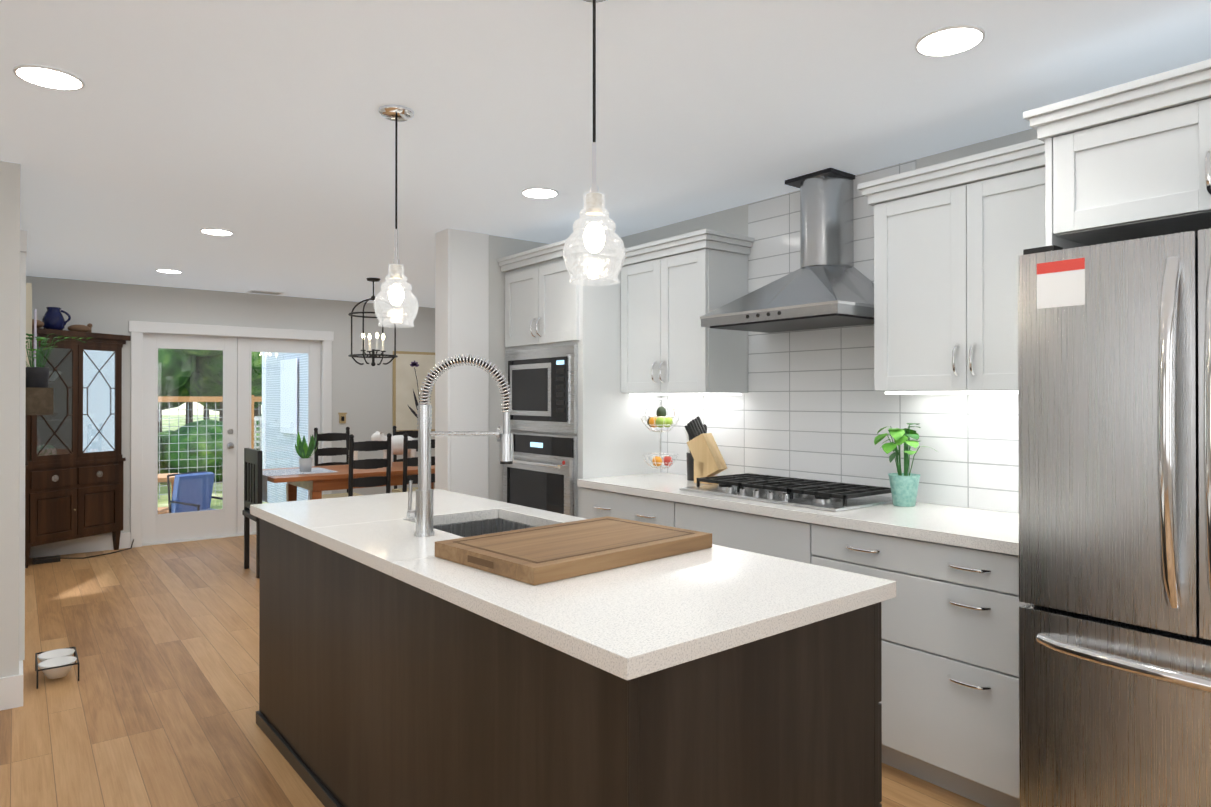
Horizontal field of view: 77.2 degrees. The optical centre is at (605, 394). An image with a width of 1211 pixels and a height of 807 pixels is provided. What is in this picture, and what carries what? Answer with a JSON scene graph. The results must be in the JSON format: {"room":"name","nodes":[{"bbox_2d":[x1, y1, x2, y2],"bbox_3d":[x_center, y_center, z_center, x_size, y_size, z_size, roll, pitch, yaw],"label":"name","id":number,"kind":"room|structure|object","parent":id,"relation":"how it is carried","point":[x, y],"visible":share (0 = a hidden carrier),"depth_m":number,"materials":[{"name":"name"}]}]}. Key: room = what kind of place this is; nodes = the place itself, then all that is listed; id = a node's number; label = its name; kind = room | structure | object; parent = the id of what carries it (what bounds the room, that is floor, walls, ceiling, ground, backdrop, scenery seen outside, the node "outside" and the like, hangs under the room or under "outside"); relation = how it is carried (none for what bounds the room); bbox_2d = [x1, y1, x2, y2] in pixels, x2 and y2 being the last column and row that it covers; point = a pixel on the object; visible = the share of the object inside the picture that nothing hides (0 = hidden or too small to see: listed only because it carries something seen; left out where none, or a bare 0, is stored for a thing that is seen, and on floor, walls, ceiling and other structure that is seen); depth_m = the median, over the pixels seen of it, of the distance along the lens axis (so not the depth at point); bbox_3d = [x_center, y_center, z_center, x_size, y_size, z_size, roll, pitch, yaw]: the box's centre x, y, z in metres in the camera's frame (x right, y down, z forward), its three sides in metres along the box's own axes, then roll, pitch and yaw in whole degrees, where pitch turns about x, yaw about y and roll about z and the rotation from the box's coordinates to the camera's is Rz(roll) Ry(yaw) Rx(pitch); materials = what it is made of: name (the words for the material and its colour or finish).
{"room":"kitchen","nodes":[
{"label":"kitchen","id":0,"kind":"room"},
{"bbox_2d":[0,161,20,677],"bbox_3d":[-4.041,0.174,2.370,3.500,2.420,0.140,0,0,-38],"label":"wall","id":1,"kind":"structure","parent":0,"point":[10,189],"depth_m":3.37,"materials":[{"name":"white paint"}]},
{"bbox_2d":[0,676,11,710],"bbox_3d":[-3.954,1.314,2.334,3.360,0.140,0.016,0,0,-38],"label":"baseboard","id":2,"kind":"structure","parent":1,"relation":"attached to","point":[11,691],"depth_m":3.34,"materials":[{"name":"white wood"}]},
{"bbox_2d":[26,276,434,535],"bbox_3d":[-3.950,0.196,7.386,9.800,2.420,0.150,0,0,-38],"label":"wall","id":3,"kind":"structure","parent":0,"point":[362,396],"depth_m":7.76,"materials":[{"name":"white paint"}]},
{"bbox_2d":[12,230,31,707],"bbox_3d":[-3.798,0.315,4.930,0.026,2.160,3.916,0,0,-38],"label":"trim","id":4,"kind":"structure","parent":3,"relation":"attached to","point":[17,680],"depth_m":3.57,"materials":[{"name":"white wood"}]},
{"bbox_2d":[32,532,130,557],"bbox_3d":[-4.665,1.333,6.721,0.780,0.140,0.016,0,0,-38],"label":"baseboard","id":5,"kind":"structure","parent":3,"relation":"attached to","point":[97,542],"depth_m":6.73,"materials":[{"name":"white wood"}]},
{"bbox_2d":[142,332,236,543],"bbox_3d":[-3.989,0.406,7.305,0.815,1.971,0.120,0,0,-38],"label":"french door","id":6,"kind":"structure","parent":3,"relation":"in","point":[157,527],"depth_m":7.30,"materials":[{"name":"white"}]},
{"bbox_2d":[128,321,333,547],"bbox_3d":[-3.682,0.372,7.578,1.860,2.090,0.176,0,0,-38],"label":"door frame","id":7,"kind":"structure","parent":3,"relation":"attached to","point":[136,329],"depth_m":7.17,"materials":[{"name":"white wood"}]},
{"bbox_2d":[237,337,320,533],"bbox_3d":[-3.364,0.409,7.836,0.815,1.971,0.049,0,0,-38],"label":"french door","id":8,"kind":"structure","parent":3,"relation":"in","point":[246,346],"depth_m":7.74,"materials":[{"name":"white"}]},
{"bbox_2d":[338,413,346,422],"bbox_3d":[-2.825,0.252,8.155,0.090,0.115,0.014,0,0,-38],"label":"wall ornament","id":9,"kind":"object","parent":3,"relation":"attached to","point":[342,417],"visible":1,"depth_m":8.15,"materials":[{"name":"beige wood"}]},
{"bbox_2d":[393,351,434,431],"bbox_3d":[-2.063,-0.028,8.740,0.800,0.920,0.027,0,0,-38],"label":"art","id":10,"kind":"object","parent":3,"relation":"attached to","point":[411,370],"visible":0.54,"depth_m":8.61,"materials":[{"name":"beige paper"}]},
{"bbox_2d":[0,534,986,806],"bbox_3d":[-0.606,1.417,3.078,9.800,0.060,11.050,0,0,-38],"label":"floor","id":11,"kind":"structure","parent":0,"point":[156,704],"depth_m":3.49,"materials":[{"name":"brown wood"}]},
{"bbox_2d":[35,647,79,688],"bbox_3d":[-2.713,1.345,3.752,0.167,0.090,0.308,0,0,-38],"label":"pet bowl","id":12,"kind":"object","parent":11,"relation":"on","point":[56,663],"visible":1,"depth_m":3.73,"materials":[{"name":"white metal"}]},
{"bbox_2d":[25,328,130,567],"bbox_3d":[-4.691,0.433,6.553,0.444,1.940,0.919,0,0,19],"label":"hutch","id":13,"kind":"object","parent":11,"relation":"on","point":[74,461],"visible":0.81,"depth_m":6.52,"materials":[{"name":"brown wood"}]},
{"bbox_2d":[42,307,70,329],"bbox_3d":[-4.645,-0.636,6.423,0.197,0.195,0.156,0,0,-38],"label":"pitcher","id":14,"kind":"object","parent":13,"relation":"on","point":[53,317],"visible":0.79,"depth_m":6.37,"materials":[{"name":"blue ceramic"}]},
{"bbox_2d":[32,319,92,332],"bbox_3d":[-4.640,-0.584,6.426,0.128,0.090,0.593,0,0,15],"label":"figurine","id":15,"kind":"object","parent":13,"relation":"on","point":[80,328],"visible":0.62,"depth_m":6.58,"materials":[{"name":"brown wood"}]},
{"bbox_2d":[33,539,133,563],"bbox_3d":[-4.526,1.351,6.626,0.754,0.103,0.363,0,0,-38],"label":"cable","id":16,"kind":"object","parent":11,"relation":"on","point":[47,559],"visible":0.88,"depth_m":6.35,"materials":[{"name":"black plastic"}]},
{"bbox_2d":[242,448,261,577],"bbox_3d":[-2.632,0.915,6.058,0.395,0.970,0.450,0,0,-38],"label":"chair","id":17,"kind":"object","parent":11,"relation":"on","point":[252,476],"visible":0.65,"depth_m":5.93,"materials":[{"name":"black paint"}]},
{"bbox_2d":[314,427,361,498],"bbox_3d":[-2.491,0.858,7.088,0.380,1.096,0.432,0,0,-38],"label":"chair","id":18,"kind":"object","parent":11,"relation":"on","point":[335,451],"visible":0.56,"depth_m":7.23,"materials":[{"name":"black paint"}]},
{"bbox_2d":[262,462,434,501],"bbox_3d":[-2.019,1.021,6.718,1.966,0.764,0.870,0,0,-38],"label":"dining table","id":19,"kind":"object","parent":11,"relation":"on","point":[316,481],"visible":0.27,"depth_m":6.20,"materials":[{"name":"brown wood"}]},
{"bbox_2d":[295,431,318,471],"bbox_3d":[-2.473,0.470,6.285,0.173,0.330,0.233,0,0,-38],"label":"potted plant","id":20,"kind":"object","parent":19,"relation":"on","point":[304,450],"visible":1,"depth_m":6.23,"materials":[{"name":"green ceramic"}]},
{"bbox_2d":[353,451,357,459],"bbox_3d":[-2.208,0.562,6.643,0.075,0.159,0.076,0,0,-38],"label":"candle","id":21,"kind":"object","parent":19,"relation":"on","point":[355,455],"visible":0.1,"depth_m":6.62,"materials":[{"name":"white wax"}]},
{"bbox_2d":[371,431,415,466],"bbox_3d":[-1.882,0.486,6.821,0.463,0.314,0.170,0,0,-38],"label":"cow figurine","id":22,"kind":"object","parent":19,"relation":"on","point":[396,444],"visible":0.58,"depth_m":6.76,"materials":[{"name":"white ceramic"}]},
{"bbox_2d":[348,433,391,496],"bbox_3d":[-1.948,0.853,6.063,0.380,1.096,0.432,0,0,-38],"label":"chair","id":23,"kind":"object","parent":11,"relation":"on","point":[375,481],"visible":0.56,"depth_m":5.89,"materials":[{"name":"black paint"}]},
{"bbox_2d":[392,426,434,492],"bbox_3d":[-1.888,0.860,7.582,0.380,1.096,0.432,0,0,-38],"label":"chair","id":24,"kind":"object","parent":11,"relation":"on","point":[413,434],"visible":0.15,"depth_m":7.64,"materials":[{"name":"black paint"}]},
{"bbox_2d":[402,433,434,491],"bbox_3d":[-1.592,0.854,6.289,0.380,1.096,0.432,0,0,-38],"label":"chair","id":25,"kind":"object","parent":11,"relation":"on","point":[407,445],"visible":0.29,"depth_m":6.07,"materials":[{"name":"black paint"}]},
{"bbox_2d":[256,514,881,806],"bbox_3d":[-0.388,0.944,2.544,0.854,0.880,2.404,0,0,-39],"label":"kitchen island","id":26,"kind":"object","parent":11,"relation":"on","point":[402,664],"depth_m":1.79,"materials":[{"name":"brown wood"}]},
{"bbox_2d":[250,490,895,681],"bbox_3d":[-0.395,0.484,2.550,0.880,0.040,2.450,0,0,-39],"label":"island countertop","id":27,"kind":"structure","parent":26,"relation":"on","point":[629,623],"depth_m":1.81,"materials":[{"name":"white stone"}]},
{"bbox_2d":[407,354,513,536],"bbox_3d":[-0.479,0.165,2.510,0.289,0.598,0.235,0,0,-39],"label":"faucet","id":28,"kind":"object","parent":27,"relation":"on","point":[423,512],"depth_m":2.49,"materials":[{"name":"silver metal"}]},
{"bbox_2d":[435,516,711,585],"bbox_3d":[-0.082,0.441,2.229,0.680,0.042,0.460,0,0,-43],"label":"cutting board","id":29,"kind":"object","parent":27,"relation":"on","point":[538,555],"visible":1,"depth_m":2.11,"materials":[{"name":"brown wood"}]},
{"bbox_2d":[497,240,660,517],"bbox_3d":[-0.186,0.259,4.731,0.698,2.270,0.897,0,0,-38],"label":"tall cabinet","id":30,"kind":"object","parent":11,"relation":"on","point":[575,413],"visible":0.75,"depth_m":4.43,"materials":[{"name":"white paint"}]},
{"bbox_2d":[581,488,672,526],"bbox_3d":[0.335,0.952,4.127,0.612,0.880,0.768,0,0,-38],"label":"base cabinet","id":31,"kind":"object","parent":11,"relation":"on","point":[594,504],"depth_m":3.93,"materials":[{"name":"white paint"}]},
{"bbox_2d":[673,504,812,563],"bbox_3d":[0.814,0.949,3.512,0.612,0.880,0.790,0,0,-38],"label":"base cabinet","id":32,"kind":"object","parent":11,"relation":"on","point":[785,539],"depth_m":3.26,"materials":[{"name":"white paint"}]},
{"bbox_2d":[813,524,1026,806],"bbox_3d":[1.322,0.946,2.857,0.612,0.880,0.868,0,0,-38],"label":"base cabinet","id":33,"kind":"object","parent":11,"relation":"on","point":[949,702],"depth_m":2.58,"materials":[{"name":"white paint"}]},
{"bbox_2d":[577,472,1018,555],"bbox_3d":[0.836,0.489,3.468,0.630,0.040,2.426,0,0,-38],"label":"countertop","id":34,"kind":"structure","parent":33,"relation":"on","point":[981,530],"depth_m":2.95,"materials":[{"name":"white stone"}]},
{"bbox_2d":[640,399,680,476],"bbox_3d":[0.315,0.248,4.375,0.236,0.448,0.236,0,0,-38],"label":"fruit basket","id":35,"kind":"object","parent":34,"relation":"on","point":[661,419],"visible":1,"depth_m":4.34,"materials":[{"name":"silver metal"}]},
{"bbox_2d":[685,424,706,480],"bbox_3d":[0.498,0.307,4.188,0.103,0.328,0.140,0,0,-38],"label":"utensil crock","id":36,"kind":"object","parent":34,"relation":"on","point":[690,467],"visible":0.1,"depth_m":4.16,"materials":[{"name":"grey metal"}]},
{"bbox_2d":[684,416,726,483],"bbox_3d":[0.537,0.293,4.039,0.254,0.352,0.100,0,0,37],"label":"knife block","id":37,"kind":"object","parent":34,"relation":"on","point":[709,461],"visible":0.83,"depth_m":4.01,"materials":[{"name":"brown wood"}]},
{"bbox_2d":[679,473,892,511],"bbox_3d":[0.835,0.440,3.518,0.500,0.056,0.900,0,0,-38],"label":"cooktop","id":38,"kind":"object","parent":34,"relation":"in","point":[821,495],"visible":0.98,"depth_m":3.39,"materials":[{"name":"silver metal"}]},
{"bbox_2d":[874,423,934,506],"bbox_3d":[1.256,0.294,3.187,0.240,0.344,0.235,0,0,-38],"label":"potted plant","id":39,"kind":"object","parent":34,"relation":"on","point":[904,487],"visible":1,"depth_m":3.16,"materials":[{"name":"green plant"}]},
{"bbox_2d":[1018,228,1210,806],"bbox_3d":[1.724,0.480,2.054,0.932,1.780,0.820,0,0,-38],"label":"fridge","id":40,"kind":"object","parent":11,"relation":"on","point":[1114,387],"visible":1,"depth_m":1.95,"materials":[{"name":"grey metal"}]},
{"bbox_2d":[1023,59,1210,248],"bbox_3d":[1.845,0.255,2.151,0.656,2.255,0.976,0,0,-38],"label":"upper cabinet","id":41,"kind":"object","parent":11,"relation":"on","point":[1131,160],"visible":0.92,"depth_m":2.16,"materials":[{"name":"white paint"}]},
{"bbox_2d":[489,235,547,501],"bbox_3d":[0.653,0.190,6.043,4.180,2.420,0.140,0,0,-38],"label":"wall","id":42,"kind":"structure","parent":0,"point":[500,247],"depth_m":4.90,"materials":[{"name":"white paint"}]},
{"bbox_2d":[435,228,488,498],"bbox_3d":[-0.913,0.185,4.827,0.286,2.420,0.180,0,0,-38],"label":"column","id":43,"kind":"structure","parent":42,"relation":"attached to","point":[461,319],"depth_m":4.75,"materials":[{"name":"white paint"}]},
{"bbox_2d":[0,0,1210,307],"bbox_3d":[-0.606,-1.073,3.089,9.800,0.080,11.050,0,0,-38],"label":"ceiling","id":44,"kind":"structure","parent":0,"point":[264,130],"depth_m":2.75,"materials":[{"name":"white paint"}]},
{"bbox_2d":[13,64,84,90],"bbox_3d":[-1.812,-1.031,2.474,0.188,0.008,0.188,0,0,-38],"label":"recessed light","id":45,"kind":"object","parent":44,"relation":"in","point":[48,77],"visible":1,"depth_m":2.46,"materials":[{"name":"white plastic"}]},
{"bbox_2d":[156,269,181,272],"bbox_3d":[-3.591,-1.014,6.246,0.188,0.008,0.188,0,0,-38],"label":"recessed light","id":46,"kind":"object","parent":44,"relation":"in","point":[167,271],"visible":1,"depth_m":6.23,"materials":[{"name":"white plastic"}]},
{"bbox_2d":[200,228,232,235],"bbox_3d":[-2.444,-1.021,4.769,0.188,0.008,0.188,0,0,-38],"label":"recessed light","id":47,"kind":"object","parent":44,"relation":"in","point":[215,231],"visible":1,"depth_m":4.75,"materials":[{"name":"white plastic"}]},
{"bbox_2d":[247,290,282,294],"bbox_3d":[-3.363,-1.008,7.500,0.300,0.010,0.160,0,0,-38],"label":"ceiling vent","id":48,"kind":"object","parent":44,"relation":"in","point":[264,292],"visible":1,"depth_m":7.47,"materials":[{"name":"white metal"}]},
{"bbox_2d":[348,278,397,365],"bbox_3d":[-2.036,-0.631,6.655,0.416,0.769,0.416,0,0,-38],"label":"chandelier","id":49,"kind":"object","parent":44,"relation":"hanging from","point":[373,355],"visible":0.92,"depth_m":6.63,"materials":[{"name":"black metal"}]},
{"bbox_2d":[374,105,417,327],"bbox_3d":[-0.763,-0.641,2.768,0.158,0.784,0.158,0,0,-38],"label":"pendant light","id":50,"kind":"object","parent":44,"relation":"hanging from","point":[396,293],"visible":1,"depth_m":2.74,"materials":[{"name":"glass"}]},
{"bbox_2d":[521,187,557,198],"bbox_3d":[-0.334,-1.025,3.864,0.188,0.008,0.188,0,0,-38],"label":"recessed light","id":51,"kind":"object","parent":44,"relation":"in","point":[539,192],"visible":1,"depth_m":3.84,"materials":[{"name":"white plastic"}]},
{"bbox_2d":[563,0,624,285],"bbox_3d":[-0.029,-0.660,1.921,0.158,0.754,0.158,0,0,-38],"label":"pendant light","id":52,"kind":"object","parent":44,"relation":"hanging from","point":[597,234],"visible":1,"depth_m":1.90,"materials":[{"name":"glass"}]},
{"bbox_2d":[915,25,984,56],"bbox_3d":[1.006,-1.033,2.220,0.188,0.008,0.188,0,0,-38],"label":"recessed light","id":53,"kind":"object","parent":44,"relation":"in","point":[949,40],"visible":1,"depth_m":2.21,"materials":[{"name":"white plastic"}]},
{"bbox_2d":[621,128,1036,513],"bbox_3d":[2.020,0.175,2.572,0.120,2.420,7.020,0,0,-38],"label":"wall","id":54,"kind":"structure","parent":0,"point":[734,220],"depth_m":4.16,"materials":[{"name":"white paint"}]},
{"bbox_2d":[621,229,753,394],"bbox_3d":[0.423,-0.414,4.220,0.366,0.837,0.738,0,0,-38],"label":"upper cabinet","id":55,"kind":"object","parent":54,"relation":"attached to","point":[674,289],"visible":0.9,"depth_m":4.04,"materials":[{"name":"white paint"}]},
{"bbox_2d":[700,168,873,332],"bbox_3d":[0.892,-0.675,3.504,0.505,0.709,0.778,0,0,-38],"label":"range hood","id":56,"kind":"object","parent":54,"relation":"attached to","point":[827,289],"visible":0.94,"depth_m":3.51,"materials":[{"name":"silver metal"}]},
{"bbox_2d":[662,159,1018,512],"bbox_3d":[1.095,-0.280,3.660,0.006,1.499,2.446,0,0,-38],"label":"backsplash","id":57,"kind":"structure","parent":54,"relation":"attached to","point":[811,404],"depth_m":3.64,"materials":[{"name":"tile"}]},
{"bbox_2d":[857,139,1044,394],"bbox_3d":[1.434,-0.435,2.919,0.366,0.867,0.818,0,0,-38],"label":"upper cabinet","id":58,"kind":"object","parent":54,"relation":"attached to","point":[954,239],"visible":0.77,"depth_m":2.85,"materials":[{"name":"white paint"}]},
{"bbox_3d":[-3.903,0.185,4.947,0.120,2.420,3.760,0,0,-38],"label":"wall","id":59,"kind":"structure","parent":0,"visible":0},
{"bbox_2d":[26,283,31,366],"bbox_3d":[-3.805,-0.294,4.975,0.062,0.780,0.800,0,0,-38],"label":"picture","id":60,"kind":"object","parent":59,"relation":"attached to","point":[28,308],"visible":0.23,"depth_m":4.67,"materials":[{"name":"beige"}]},
{"bbox_2d":[25,309,90,414],"bbox_3d":[-3.221,-0.197,4.415,0.389,0.620,0.560,0,0,-38],"label":"box shelf","id":61,"kind":"object","parent":59,"relation":"attached to","point":[39,396],"visible":0.98,"depth_m":4.25,"materials":[{"name":"brown wood"}]},
{"label":"outside","id":62,"kind":"structure","parent":0,"visible":0},
{"bbox_2d":[158,414,266,508],"bbox_3d":[-24.123,2.078,43.437,75.000,0.180,81.550,0,0,-38],"label":"ground","id":63,"kind":"structure","parent":62,"point":[220,493],"depth_m":15.54,"materials":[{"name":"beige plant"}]},
{"bbox_2d":[158,395,261,498],"bbox_3d":[-7.706,0.957,14.172,9.100,1.900,0.980,0,0,-38],"label":"fence","id":64,"kind":"object","parent":63,"relation":"on","point":[205,399],"depth_m":13.87,"materials":[{"name":"brown wood"}]},
{"bbox_2d":[158,348,261,481],"bbox_3d":[-15.314,-3.780,28.218,15.445,11.854,28.599,0,0,-38],"label":"trees","id":65,"kind":"object","parent":63,"relation":"on","point":[187,378],"depth_m":17.75,"materials":[{"name":"green plant"}]},
{"bbox_2d":[262,352,307,502],"bbox_3d":[-1.280,-1.006,13.489,8.500,5.920,6.100,0,0,-38],"label":"house","id":66,"kind":"structure","parent":63,"relation":"on","point":[283,418],"depth_m":12.17,"materials":[{"name":"siding"},{"name":"white paint"},{"name":"glass"}]},
{"bbox_3d":[-5.121,1.787,8.560,4.200,0.090,3.148,0,0,-38],"label":"patio","id":67,"kind":"object","parent":63,"relation":"on","visible":0},
{"bbox_2d":[158,473,177,513],"bbox_3d":[-5.484,1.374,9.387,0.400,0.738,0.600,0,0,-38],"label":"side table","id":68,"kind":"object","parent":67,"relation":"on","point":[164,510],"depth_m":9.30,"materials":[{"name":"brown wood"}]},
{"bbox_2d":[167,471,222,512],"bbox_3d":[-4.692,1.332,8.836,0.573,0.820,0.503,0,0,27],"label":"patio chair","id":69,"kind":"object","parent":67,"relation":"on","point":[198,500],"depth_m":8.85,"materials":[{"name":"blue fabric"}]}
]}

